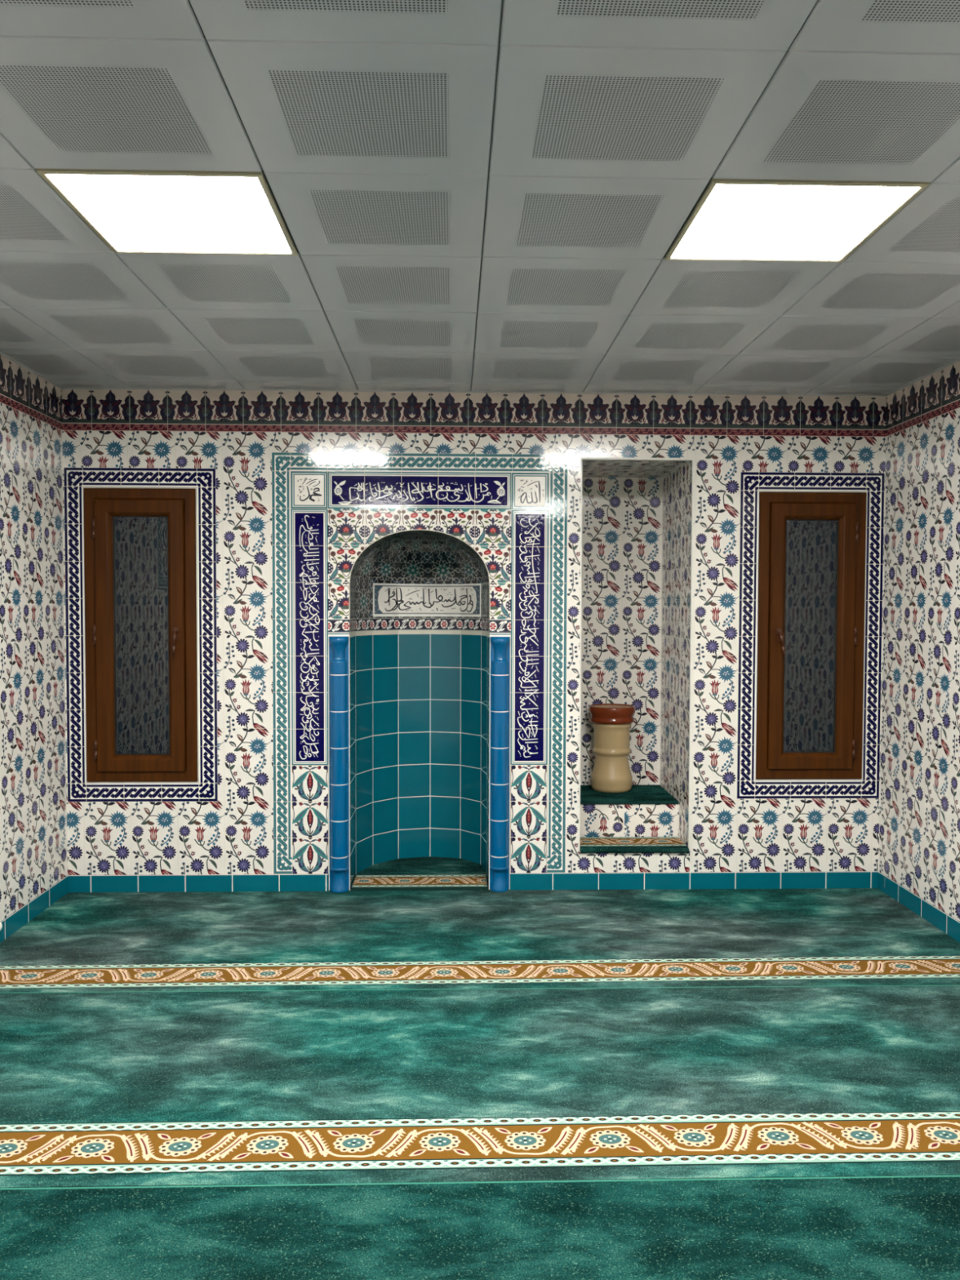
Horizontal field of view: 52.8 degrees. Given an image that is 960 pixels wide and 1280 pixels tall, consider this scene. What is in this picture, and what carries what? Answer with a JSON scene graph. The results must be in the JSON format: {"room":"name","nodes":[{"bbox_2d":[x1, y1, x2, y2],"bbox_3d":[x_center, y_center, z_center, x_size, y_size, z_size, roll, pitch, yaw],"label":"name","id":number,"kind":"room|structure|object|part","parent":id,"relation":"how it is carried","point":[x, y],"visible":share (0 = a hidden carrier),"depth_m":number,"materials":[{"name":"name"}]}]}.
{"room":"mosque","nodes":[
{"label":"mosque","id":0,"kind":"room"},
{"bbox_2d":[0,355,67,921],"bbox_3d":[-2.216,0.140,1.474,0.205,2.696,7.400,0,2,-2],"label":"wall","id":1,"kind":"structure","parent":0,"point":[33,853],"depth_m":4.75,"materials":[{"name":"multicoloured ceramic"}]},
{"bbox_2d":[0,875,68,942],"bbox_3d":[-2.121,1.447,1.521,0.005,0.105,7.400,0,2,-2],"label":"baseboard","id":2,"kind":"structure","parent":1,"relation":"attached to","point":[19,918],"depth_m":4.78,"materials":[{"name":"teal tile"}]},
{"bbox_2d":[328,873,509,891],"bbox_3d":[0.078,1.524,1.984,4.826,0.068,8.600,0,2,-2],"label":"floor","id":3,"kind":"structure","parent":0,"point":[328,873],"depth_m":5.32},
{"bbox_2d":[351,856,487,890],"bbox_3d":[-0.338,1.345,5.597,0.743,0.018,0.653,0,2,-2],"label":"carpet","id":4,"kind":"object","parent":3,"relation":"on","point":[428,873],"visible":1,"depth_m":5.49,"materials":[{"name":"green carpet"}]},
{"bbox_2d":[271,452,567,892],"bbox_3d":[-0.333,0.170,5.552,1.587,2.368,0.743,0,2,-2],"label":"niche","id":5,"kind":"object","parent":3,"relation":"on","point":[420,599],"visible":1,"depth_m":5.24,"materials":[{"name":"tile"}]},
{"bbox_3d":[-0.920,-0.016,5.307,0.198,1.382,0.201,0,2,-2],"label":"calligraphy panel","id":6,"kind":"part","parent":5,"relation":"part of","materials":[{"name":"tile"}]},
{"bbox_3d":[-0.923,0.970,5.341,0.218,0.596,0.201,0,2,-2],"label":"flower panel","id":7,"kind":"part","parent":5,"relation":"part of","materials":[{"name":"white tile"}]},
{"bbox_2d":[349,529,489,635],"bbox_3d":[-0.334,-0.321,5.543,0.752,0.570,0.658,0,2,-2],"label":"hood","id":8,"kind":"object","parent":5,"relation":"attached to","point":[402,582],"depth_m":5.73,"materials":[{"name":"tile"}]},
{"bbox_3d":[-0.326,-0.806,5.296,0.987,0.198,0.201,0,2,-2],"label":"calligraphy panel","id":9,"kind":"part","parent":5,"relation":"part of","materials":[{"name":"tile"}]},
{"bbox_3d":[-0.314,-0.238,5.781,0.637,0.198,0.183,0,2,-2],"label":"calligraphy panel","id":10,"kind":"part","parent":5,"relation":"part of","materials":[{"name":"tile"}]},
{"bbox_3d":[0.263,0.972,5.373,0.218,0.596,0.201,0,2,-2],"label":"flower panel","id":11,"kind":"part","parent":5,"relation":"part of","materials":[{"name":"white tile"}]},
{"bbox_3d":[0.266,-0.014,5.340,0.202,1.382,0.201,0,2,-2],"label":"calligraphy panel","id":12,"kind":"part","parent":5,"relation":"part of","materials":[{"name":"tile"}]},
{"bbox_2d":[0,984,959,1188],"bbox_3d":[0.043,1.439,3.257,4.415,0.014,1.311,0,2,-2],"label":"carpet","id":13,"kind":"object","parent":3,"relation":"on","point":[242,1087],"visible":1,"depth_m":3.11,"materials":[{"name":"green carpet"}]},
{"bbox_2d":[0,1175,959,1279],"bbox_3d":[0.080,1.484,1.942,4.415,0.013,1.317,0,2,-2],"label":"carpet","id":14,"kind":"object","parent":3,"relation":"on","point":[904,1227],"visible":1,"depth_m":2.40,"materials":[{"name":"carpet"}]},
{"bbox_2d":[0,888,959,992],"bbox_3d":[0.006,1.393,4.595,4.415,0.014,1.360,0,2,-2],"label":"carpet","id":15,"kind":"object","parent":3,"relation":"on","point":[509,939],"visible":1,"depth_m":4.46,"materials":[{"name":"green carpet"}]},
{"bbox_2d":[62,388,886,875],"bbox_3d":[-0.020,0.004,5.629,4.826,2.696,0.798,0,2,-2],"label":"wall","id":16,"kind":"structure","parent":0,"point":[664,490],"depth_m":5.24,"materials":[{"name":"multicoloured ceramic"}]},
{"bbox_2d":[83,488,197,782],"bbox_3d":[-1.817,-0.022,5.179,0.589,1.572,0.146,0,2,-2],"label":"window","id":17,"kind":"structure","parent":16,"relation":"in","point":[102,506],"depth_m":5.17,"materials":[{"name":"brown wood"}]},
{"bbox_3d":[-1.620,0.007,5.138,0.026,0.146,0.050,0,2,-2],"label":"handle","id":18,"kind":"part","parent":17,"relation":"part of","materials":[{"name":"brown wood"}]},
{"bbox_2d":[67,871,878,892],"bbox_3d":[-0.013,1.325,5.277,4.426,0.105,0.005,0,2,-2],"label":"baseboard","id":19,"kind":"structure","parent":16,"relation":"attached to","point":[828,879],"depth_m":5.29,"materials":[{"name":"teal tile"}]},
{"bbox_2d":[580,784,678,804],"bbox_3d":[0.832,0.926,5.801,0.604,0.016,0.517,0,2,-2],"label":"carpet","id":20,"kind":"object","parent":16,"relation":"on","point":[651,793],"visible":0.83,"depth_m":5.69,"materials":[{"name":"green carpet"}]},
{"bbox_2d":[588,703,635,792],"bbox_3d":[0.804,0.657,5.899,0.284,0.513,0.284,0,2,-2],"label":"ceramic vessel","id":21,"kind":"object","parent":20,"relation":"on","point":[611,722],"visible":1,"depth_m":5.80,"materials":[{"name":"beige ceramic"}]},
{"bbox_2d":[579,836,688,853],"bbox_3d":[0.842,1.144,5.411,0.594,0.033,0.285,0,2,-2],"label":"carpet","id":22,"kind":"object","parent":16,"relation":"on","point":[587,844],"visible":0.98,"depth_m":5.33,"materials":[{"name":"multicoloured carpet"}]},
{"bbox_2d":[755,492,866,778],"bbox_3d":[1.809,-0.020,5.280,0.585,1.566,0.146,0,2,-2],"label":"window","id":23,"kind":"structure","parent":16,"relation":"in","point":[848,509],"depth_m":5.27,"materials":[{"name":"brown wood"}]},
{"bbox_3d":[1.629,0.014,5.228,0.040,0.146,0.050,0,2,-2],"label":"handle","id":24,"kind":"part","parent":23,"relation":"part of","materials":[{"name":"brown wood"}]},
{"bbox_2d":[0,0,959,395],"bbox_3d":[0.097,-1.262,1.489,4.826,0.122,7.800,0,2,-2],"label":"ceiling","id":25,"kind":"structure","parent":0,"point":[470,196],"depth_m":2.59,"materials":[{"name":"paint"}]},
{"bbox_2d":[36,168,297,255],"bbox_3d":[-0.885,-1.260,2.859,0.592,0.025,0.592,0,2,-2],"label":"recessed light","id":26,"kind":"object","parent":25,"relation":"in","point":[136,211],"visible":0.86,"depth_m":2.81,"materials":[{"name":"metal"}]},
{"bbox_2d":[664,177,929,262],"bbox_3d":[0.914,-1.256,2.909,0.592,0.025,0.592,0,2,-2],"label":"recessed light","id":27,"kind":"object","parent":25,"relation":"in","point":[733,220],"visible":0.84,"depth_m":2.86,"materials":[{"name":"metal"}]},
{"bbox_2d":[878,360,959,921],"bbox_3d":[2.405,0.149,1.601,0.201,2.696,7.400,0,2,-2],"label":"wall","id":28,"kind":"structure","parent":0,"point":[919,805],"depth_m":4.85,"materials":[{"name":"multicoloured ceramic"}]},
{"bbox_2d":[877,871,959,942],"bbox_3d":[2.300,1.455,1.643,0.005,0.105,7.400,0,2,-2],"label":"baseboard","id":29,"kind":"structure","parent":28,"relation":"attached to","point":[950,926],"depth_m":4.85,"materials":[{"name":"teal tile"}]}
]}

